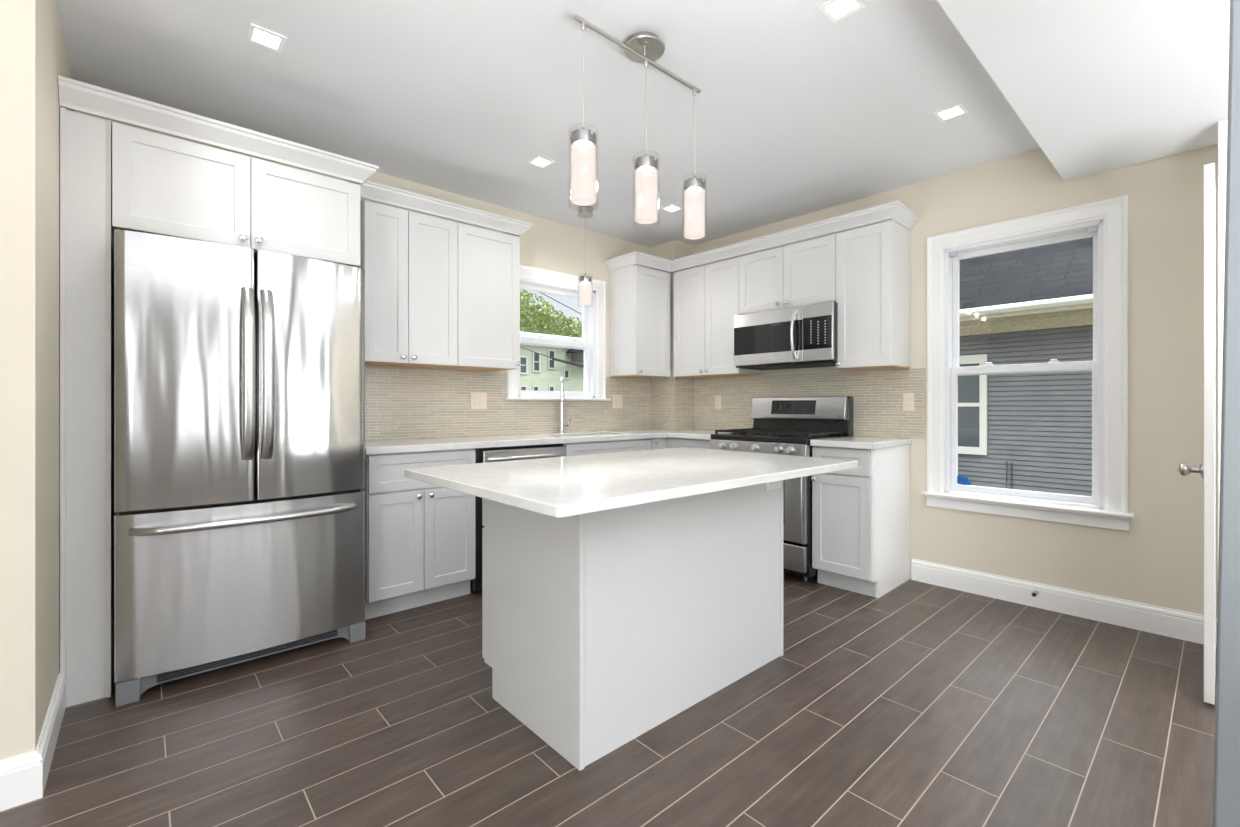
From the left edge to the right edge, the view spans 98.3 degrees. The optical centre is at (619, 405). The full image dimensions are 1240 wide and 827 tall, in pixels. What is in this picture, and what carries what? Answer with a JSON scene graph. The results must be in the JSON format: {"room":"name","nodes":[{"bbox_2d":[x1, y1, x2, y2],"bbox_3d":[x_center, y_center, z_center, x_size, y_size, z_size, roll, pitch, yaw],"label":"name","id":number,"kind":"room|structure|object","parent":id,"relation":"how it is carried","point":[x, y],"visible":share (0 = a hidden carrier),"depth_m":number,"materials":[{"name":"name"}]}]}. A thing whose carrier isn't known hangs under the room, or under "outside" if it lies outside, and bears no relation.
{"room":"kitchen","nodes":[
{"label":"kitchen","id":0,"kind":"room"},
{"bbox_2d":[0,0,73,759],"bbox_3d":[-3.142,-0.153,1.099,2.769,2.560,1.280,0,0,-42],"label":"wall","id":1,"kind":"structure","parent":0,"point":[33,54],"depth_m":1.53,"materials":[{"name":"beige paint"}]},
{"bbox_2d":[0,673,64,811],"bbox_3d":[-2.865,1.060,0.876,2.685,0.135,0.611,0,0,-42],"label":"baseboard","id":2,"kind":"structure","parent":1,"relation":"attached to","point":[23,777],"depth_m":1.53,"materials":[{"name":"white paint"}]},
{"bbox_2d":[74,110,650,440],"bbox_3d":[-1.025,-0.153,3.813,4.260,2.560,0.160,0,0,-42],"label":"wall","id":3,"kind":"structure","parent":0,"point":[548,244],"depth_m":4.14,"materials":[{"name":"beige paint"}]},
{"bbox_2d":[112,122,359,265],"bbox_3d":[-1.817,-0.900,2.583,0.902,0.410,0.621,0,0,-42],"label":"upper cabinet","id":4,"kind":"object","parent":3,"relation":"attached to","point":[165,185],"visible":0.93,"depth_m":2.32,"materials":[{"name":"white paint"}]},
{"bbox_2d":[58,75,532,236],"bbox_3d":[-1.432,-1.160,2.899,2.174,0.106,0.655,0,0,-42],"label":"crown molding","id":5,"kind":"structure","parent":4,"relation":"attached to","point":[73,94],"depth_m":2.36,"materials":[{"name":"white paint"}]},
{"bbox_2d":[360,199,457,367],"bbox_3d":[-1.296,-0.690,3.224,0.541,0.891,0.356,0,0,-42],"label":"upper cabinet","id":6,"kind":"object","parent":3,"relation":"attached to","point":[409,259],"visible":0.94,"depth_m":3.10,"materials":[{"name":"white paint"}]},
{"bbox_2d":[437,222,519,370],"bbox_3d":[-0.931,-0.690,3.549,0.438,0.891,0.356,0,0,-42],"label":"upper cabinet","id":7,"kind":"object","parent":3,"relation":"attached to","point":[488,260],"visible":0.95,"depth_m":3.44,"materials":[{"name":"white paint"}]},
{"bbox_2d":[504,264,610,400],"bbox_3d":[-0.502,-0.540,4.218,0.968,1.000,0.192,0,0,-42],"label":"window","id":8,"kind":"structure","parent":3,"relation":"in","point":[593,343],"depth_m":4.36,"materials":[{"name":"white paint"}]},
{"bbox_2d":[609,264,669,377],"bbox_3d":[0.181,-0.690,4.539,0.408,0.891,0.356,0,0,-42],"label":"upper cabinet","id":9,"kind":"object","parent":3,"relation":"attached to","point":[639,296],"visible":1,"depth_m":4.42,"materials":[{"name":"white paint"}]},
{"bbox_2d":[604,201,920,271],"bbox_3d":[0.877,-1.174,3.937,2.285,0.078,0.470,0,0,37],"label":"crown molding","id":10,"kind":"structure","parent":9,"relation":"attached to","point":[896,211],"depth_m":3.76,"materials":[{"name":"white paint"}]},
{"bbox_2d":[365,366,924,440],"bbox_3d":[0.087,-0.013,4.064,3.606,0.451,1.572,0,0,-4],"label":"backsplash","id":11,"kind":"structure","parent":3,"relation":"attached to","point":[400,403],"depth_m":3.80,"materials":[{"name":"beige tile"}]},
{"bbox_2d":[471,392,486,408],"bbox_3d":[-0.982,-0.033,3.730,0.122,0.116,0.008,0,0,-42],"label":"wall outlet","id":12,"kind":"object","parent":11,"relation":"attached to","point":[478,399],"visible":1,"depth_m":3.73,"materials":[{"name":"beige plastic"}]},
{"bbox_2d":[480,396,483,405],"bbox_3d":[-0.964,-0.033,3.744,0.032,0.066,0.003,0,0,-42],"label":"switch","id":13,"kind":"object","parent":12,"relation":"attached to","point":[481,397],"depth_m":3.74,"materials":[{"name":"beige plastic"}]},
{"bbox_2d":[612,395,622,407],"bbox_3d":[-0.021,-0.033,4.587,0.116,0.116,0.008,0,0,-42],"label":"wall outlet","id":14,"kind":"object","parent":11,"relation":"attached to","point":[617,400],"visible":1,"depth_m":4.58,"materials":[{"name":"beige plastic"}]},
{"bbox_2d":[715,396,720,408],"bbox_3d":[0.839,-0.026,4.594,0.009,0.115,0.070,0,0,-43],"label":"wall outlet","id":15,"kind":"object","parent":11,"relation":"attached to","point":[717,398],"visible":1,"depth_m":4.59,"materials":[{"name":"beige plastic"}]},
{"bbox_2d":[903,393,913,410],"bbox_3d":[1.873,-0.023,3.481,0.009,0.115,0.070,0,0,-43],"label":"wall outlet","id":16,"kind":"object","parent":11,"relation":"attached to","point":[908,398],"visible":1,"depth_m":3.48,"materials":[{"name":"beige plastic"}]},
{"bbox_2d":[55,0,1040,247],"bbox_3d":[0.332,-1.493,0.229,7.200,0.120,7.500,0,0,-42],"label":"ceiling","id":17,"kind":"structure","parent":0,"point":[798,112],"depth_m":2.45,"materials":[{"name":"white paint"}]},
{"bbox_2d":[246,23,286,52],"bbox_3d":[-1.379,-1.430,2.090,0.120,0.006,0.120,0,0,-42],"label":"recessed light","id":18,"kind":"object","parent":17,"relation":"in","point":[258,35],"visible":1,"depth_m":2.09,"materials":[{"name":"white paint"}]},
{"bbox_2d":[527,155,554,168],"bbox_3d":[-0.464,-1.430,3.148,0.120,0.006,0.120,0,0,-42],"label":"recessed light","id":19,"kind":"object","parent":17,"relation":"in","point":[539,161],"visible":1,"depth_m":3.14,"materials":[{"name":"white paint"}]},
{"bbox_2d":[577,206,593,304],"bbox_3d":[-0.252,-1.077,3.900,0.120,0.712,0.120,0,0,-42],"label":"pendant light","id":20,"kind":"object","parent":17,"relation":"hanging from","point":[585,212],"visible":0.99,"depth_m":3.86,"materials":[{"name":"white glass"}]},
{"bbox_2d":[568,15,704,239],"bbox_3d":[0.096,-1.071,2.114,0.712,0.724,0.162,0,0,-42],"label":"linear pendant light","id":21,"kind":"object","parent":17,"relation":"hanging from","point":[645,47],"visible":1,"depth_m":2.08,"materials":[{"name":"white glass"}]},
{"bbox_2d":[660,204,683,212],"bbox_3d":[0.377,-1.430,3.891,0.120,0.006,0.120,0,0,-42],"label":"recessed light","id":22,"kind":"object","parent":17,"relation":"in","point":[671,208],"visible":1,"depth_m":3.89,"materials":[{"name":"white paint"}]},
{"bbox_2d":[818,0,865,23],"bbox_3d":[0.796,-1.430,1.920,0.120,0.006,0.120,0,0,-42],"label":"recessed light","id":23,"kind":"object","parent":17,"relation":"in","point":[835,10],"visible":1,"depth_m":1.93,"materials":[{"name":"white paint"}]},
{"bbox_2d":[933,103,968,121],"bbox_3d":[1.617,-1.430,2.618,0.120,0.006,0.120,0,0,-42],"label":"recessed light","id":24,"kind":"object","parent":17,"relation":"in","point":[956,110],"visible":1,"depth_m":2.61,"materials":[{"name":"white paint"}]},
{"bbox_2d":[0,571,1216,826],"bbox_3d":[0.332,1.187,0.229,7.200,0.120,7.500,0,0,-42],"label":"floor","id":25,"kind":"structure","parent":0,"point":[915,704],"depth_m":1.81,"materials":[{"name":"brown tile"}]},
{"bbox_2d":[60,107,116,708],"bbox_3d":[-2.212,0.011,2.245,0.139,2.232,0.584,0,0,-42],"label":"end panel","id":26,"kind":"object","parent":25,"relation":"on","point":[87,513],"visible":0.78,"depth_m":2.03,"materials":[{"name":"white paint"}]},
{"bbox_2d":[114,228,365,706],"bbox_3d":[-1.746,0.226,2.507,0.886,1.802,0.772,0,0,-42],"label":"refrigerator","id":27,"kind":"object","parent":25,"relation":"on","point":[239,372],"visible":1,"depth_m":2.21,"materials":[{"name":"silver metal"}]},
{"bbox_2d":[361,449,474,619],"bbox_3d":[-1.234,0.690,3.140,0.600,0.874,0.548,0,0,-42],"label":"base cabinet","id":28,"kind":"object","parent":25,"relation":"on","point":[420,536],"visible":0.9,"depth_m":2.92,"materials":[{"name":"white paint"}]},
{"bbox_2d":[365,429,729,454],"bbox_3d":[-0.270,0.232,3.717,2.847,0.038,0.975,0,0,-42],"label":"countertop","id":29,"kind":"structure","parent":28,"relation":"on","point":[471,442],"depth_m":3.46,"materials":[{"name":"white stone"}]},
{"bbox_2d":[558,377,570,432],"bbox_3d":[-0.440,-0.003,4.075,0.091,0.432,0.218,0,0,9],"label":"kitchen faucet","id":30,"kind":"object","parent":29,"relation":"on","point":[562,425],"visible":1,"depth_m":4.11,"materials":[{"name":"silver metal"}]},
{"bbox_2d":[470,444,565,591],"bbox_3d":[-0.752,0.687,3.538,0.634,0.856,0.576,0,0,-42],"label":"dishwasher","id":31,"kind":"object","parent":25,"relation":"on","point":[496,454],"visible":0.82,"depth_m":3.21,"materials":[{"name":"silver metal"}]},
{"bbox_2d":[563,439,650,455],"bbox_3d":[-0.223,0.690,4.040,0.810,0.874,0.548,0,0,-42],"label":"base cabinet","id":32,"kind":"object","parent":25,"relation":"on","point":[600,447],"visible":0.11,"depth_m":3.83,"materials":[{"name":"white paint"}]},
{"bbox_2d":[482,480,782,770],"bbox_3d":[0.094,0.702,2.275,1.154,0.850,0.640,0,0,-42],"label":"kitchen island","id":33,"kind":"object","parent":25,"relation":"on","point":[599,629],"visible":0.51,"depth_m":1.90,"materials":[{"name":"white paint"}]},
{"bbox_2d":[405,447,857,517],"bbox_3d":[0.113,0.262,2.236,1.628,0.031,1.034,0,0,-42],"label":"island countertop","id":34,"kind":"structure","parent":33,"relation":"on","point":[566,486],"depth_m":1.91,"materials":[{"name":"white stone"}]},
{"bbox_2d":[766,481,781,490],"bbox_3d":[0.681,0.337,2.370,0.122,0.072,0.008,0,0,-42],"label":"wall outlet","id":35,"kind":"object","parent":33,"relation":"attached to","point":[772,485],"visible":0.52,"depth_m":2.37,"materials":[{"name":"white plastic"}]},
{"bbox_2d":[650,438,663,449],"bbox_3d":[0.135,0.690,4.359,0.140,0.874,0.548,0,0,-42],"label":"base cabinet","id":36,"kind":"object","parent":25,"relation":"on","point":[656,443],"visible":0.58,"depth_m":4.17,"materials":[{"name":"white paint"}]},
{"bbox_2d":[663,437,672,448],"bbox_3d":[0.383,0.690,4.254,0.085,0.874,0.065,0,0,-42],"label":"cabinet filler","id":37,"kind":"object","parent":25,"relation":"on","point":[667,441],"visible":0.05,"depth_m":4.26,"materials":[{"name":"white paint"}]},
{"bbox_2d":[671,438,709,448],"bbox_3d":[0.746,0.690,4.253,0.603,0.874,0.425,0,0,-43],"label":"base cabinet","id":38,"kind":"object","parent":25,"relation":"on","point":[675,442],"visible":0.12,"depth_m":4.08,"materials":[{"name":"white paint"}]},
{"bbox_2d":[710,396,852,581],"bbox_3d":[1.117,0.532,3.781,0.681,1.190,0.766,0,0,-43],"label":"gas range","id":39,"kind":"object","parent":25,"relation":"on","point":[781,425],"visible":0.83,"depth_m":3.64,"materials":[{"name":"silver metal"}]},
{"bbox_2d":[711,433,846,444],"bbox_3d":[1.113,0.225,3.789,0.567,0.037,0.744,0,0,-43],"label":"cooktop","id":40,"kind":"object","parent":39,"relation":"in","point":[725,438],"depth_m":3.58,"materials":[{"name":"black metal"}]},
{"bbox_2d":[811,444,909,597],"bbox_3d":[1.532,0.690,3.410,0.609,0.874,0.374,0,0,-43],"label":"base cabinet","id":41,"kind":"object","parent":25,"relation":"on","point":[861,514],"visible":0.88,"depth_m":3.23,"materials":[{"name":"white paint"}]},
{"bbox_2d":[810,436,911,448],"bbox_3d":[1.536,0.232,3.405,0.613,0.038,0.396,0,0,-42],"label":"countertop","id":42,"kind":"structure","parent":41,"relation":"on","point":[859,442],"depth_m":3.26,"materials":[{"name":"white stone"}]},
{"bbox_2d":[1218,119,1227,560],"bbox_3d":[2.726,-0.045,2.201,0.120,2.345,0.362,0,0,-42],"label":"trim","id":43,"kind":"structure","parent":25,"relation":"on","point":[1223,124],"depth_m":2.29,"materials":[{"name":"white paint"}]},
{"bbox_2d":[651,240,692,429],"bbox_3d":[0.469,-0.153,4.837,0.246,2.560,0.299,0,0,-42],"label":"wall","id":44,"kind":"structure","parent":0,"point":[672,250],"depth_m":4.68,"materials":[{"name":"beige paint"}]},
{"bbox_2d":[783,444,817,576],"bbox_3d":[1.148,0.659,3.822,0.580,0.835,0.740,0,0,-43],"label":"oven","id":45,"kind":"object","parent":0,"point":[810,571],"depth_m":3.36,"materials":[{"name":"silver metal"}]},
{"bbox_2d":[693,144,1217,616],"bbox_3d":[2.862,-0.153,2.550,0.161,2.560,7.800,0,0,-43],"label":"wall","id":46,"kind":"structure","parent":0,"point":[1159,561],"depth_m":2.71,"materials":[{"name":"beige paint"}]},
{"bbox_2d":[674,256,762,377],"bbox_3d":[0.781,-0.690,4.409,0.356,0.891,0.676,0,0,-43],"label":"upper cabinet","id":47,"kind":"object","parent":46,"relation":"attached to","point":[706,297],"visible":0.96,"depth_m":4.29,"materials":[{"name":"white paint"}]},
{"bbox_2d":[739,233,836,314],"bbox_3d":[1.266,-0.911,3.886,0.356,0.447,0.750,0,0,-43],"label":"upper cabinet","id":48,"kind":"object","parent":46,"relation":"attached to","point":[801,273],"visible":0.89,"depth_m":3.75,"materials":[{"name":"white paint"}]},
{"bbox_2d":[734,301,837,369],"bbox_3d":[1.233,-0.475,3.843,0.459,0.396,0.760,0,0,-43],"label":"microwave","id":49,"kind":"object","parent":48,"relation":"attached to","point":[804,336],"visible":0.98,"depth_m":3.70,"materials":[{"name":"silver metal"}]},
{"bbox_2d":[836,220,909,369],"bbox_3d":[1.638,-0.690,3.485,0.356,0.891,0.345,0,0,-43],"label":"upper cabinet","id":50,"kind":"object","parent":46,"relation":"attached to","point":[873,261],"visible":1,"depth_m":3.37,"materials":[{"name":"white paint"}]},
{"bbox_2d":[921,195,1133,530],"bbox_3d":[2.297,-0.215,3.090,0.192,1.700,0.968,0,0,-43],"label":"window","id":51,"kind":"structure","parent":46,"relation":"in","point":[1106,221],"depth_m":2.99,"materials":[{"name":"white paint"}]},
{"bbox_2d":[1032,590,1038,596],"bbox_3d":[2.298,1.042,2.969,0.064,0.023,0.024,0,0,-43],"label":"door stop","id":52,"kind":"object","parent":46,"relation":"attached to","point":[1036,592],"visible":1,"depth_m":2.95,"materials":[{"name":"silver metal"}]},
{"bbox_2d":[911,559,1216,646],"bbox_3d":[2.343,1.060,2.979,0.018,0.135,1.335,0,0,-43],"label":"baseboard","id":53,"kind":"structure","parent":46,"relation":"attached to","point":[1183,625],"depth_m":2.88,"materials":[{"name":"white paint"}]},
{"bbox_2d":[1177,163,1215,704],"bbox_3d":[2.449,0.105,2.272,0.720,2.020,0.100,0,0,-42],"label":"door","id":54,"kind":"structure","parent":46,"relation":"in","point":[1206,470],"depth_m":2.01,"materials":[{"name":"white paint"}]},
{"bbox_2d":[937,0,1229,180],"bbox_3d":[2.853,-1.325,0.511,2.541,0.215,4.170,0,0,-42],"label":"ceiling","id":55,"kind":"structure","parent":0,"point":[1099,86],"depth_m":1.94,"materials":[{"name":"white paint"}]},
{"bbox_3d":[1.411,-0.046,0.641,0.120,2.345,0.580,0,0,-42],"label":"wall","id":56,"kind":"structure","parent":0,"visible":0},
{"bbox_2d":[1213,0,1239,826],"bbox_3d":[1.069,-0.044,0.844,0.120,2.345,0.160,0,1,-42],"label":"trim","id":57,"kind":"structure","parent":56,"relation":"attached to","point":[1226,801],"depth_m":0.86,"materials":[{"name":"grey paint"}]},
{"label":"outside","id":58,"kind":"structure","parent":0,"visible":0},
{"bbox_3d":[8.193,2.477,24.032,35.800,0.100,65.000,0,0,-42],"label":"ground","id":59,"kind":"structure","parent":58,"visible":0},
{"bbox_2d":[520,289,581,337],"bbox_3d":[-4.646,-2.395,32.002,9.081,9.656,3.831,0,0,-42],"label":"leafy tree","id":60,"kind":"object","parent":59,"relation":"on","point":[531,313],"visible":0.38,"depth_m":31.26,"materials":[{"name":"green plant"}]},
{"bbox_2d":[520,292,583,391],"bbox_3d":[-4.803,-1.208,23.440,9.600,7.269,7.400,0,0,-42],"label":"house","id":61,"kind":"structure","parent":59,"relation":"on","point":[542,368],"depth_m":21.56,"materials":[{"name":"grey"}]},
{"bbox_2d":[958,237,1092,496],"bbox_3d":[6.557,-1.098,9.855,4.100,7.050,12.000,0,0,-42],"label":"neighbor house","id":62,"kind":"structure","parent":59,"relation":"on","point":[1023,431],"depth_m":8.10,"materials":[{"name":"grey"}]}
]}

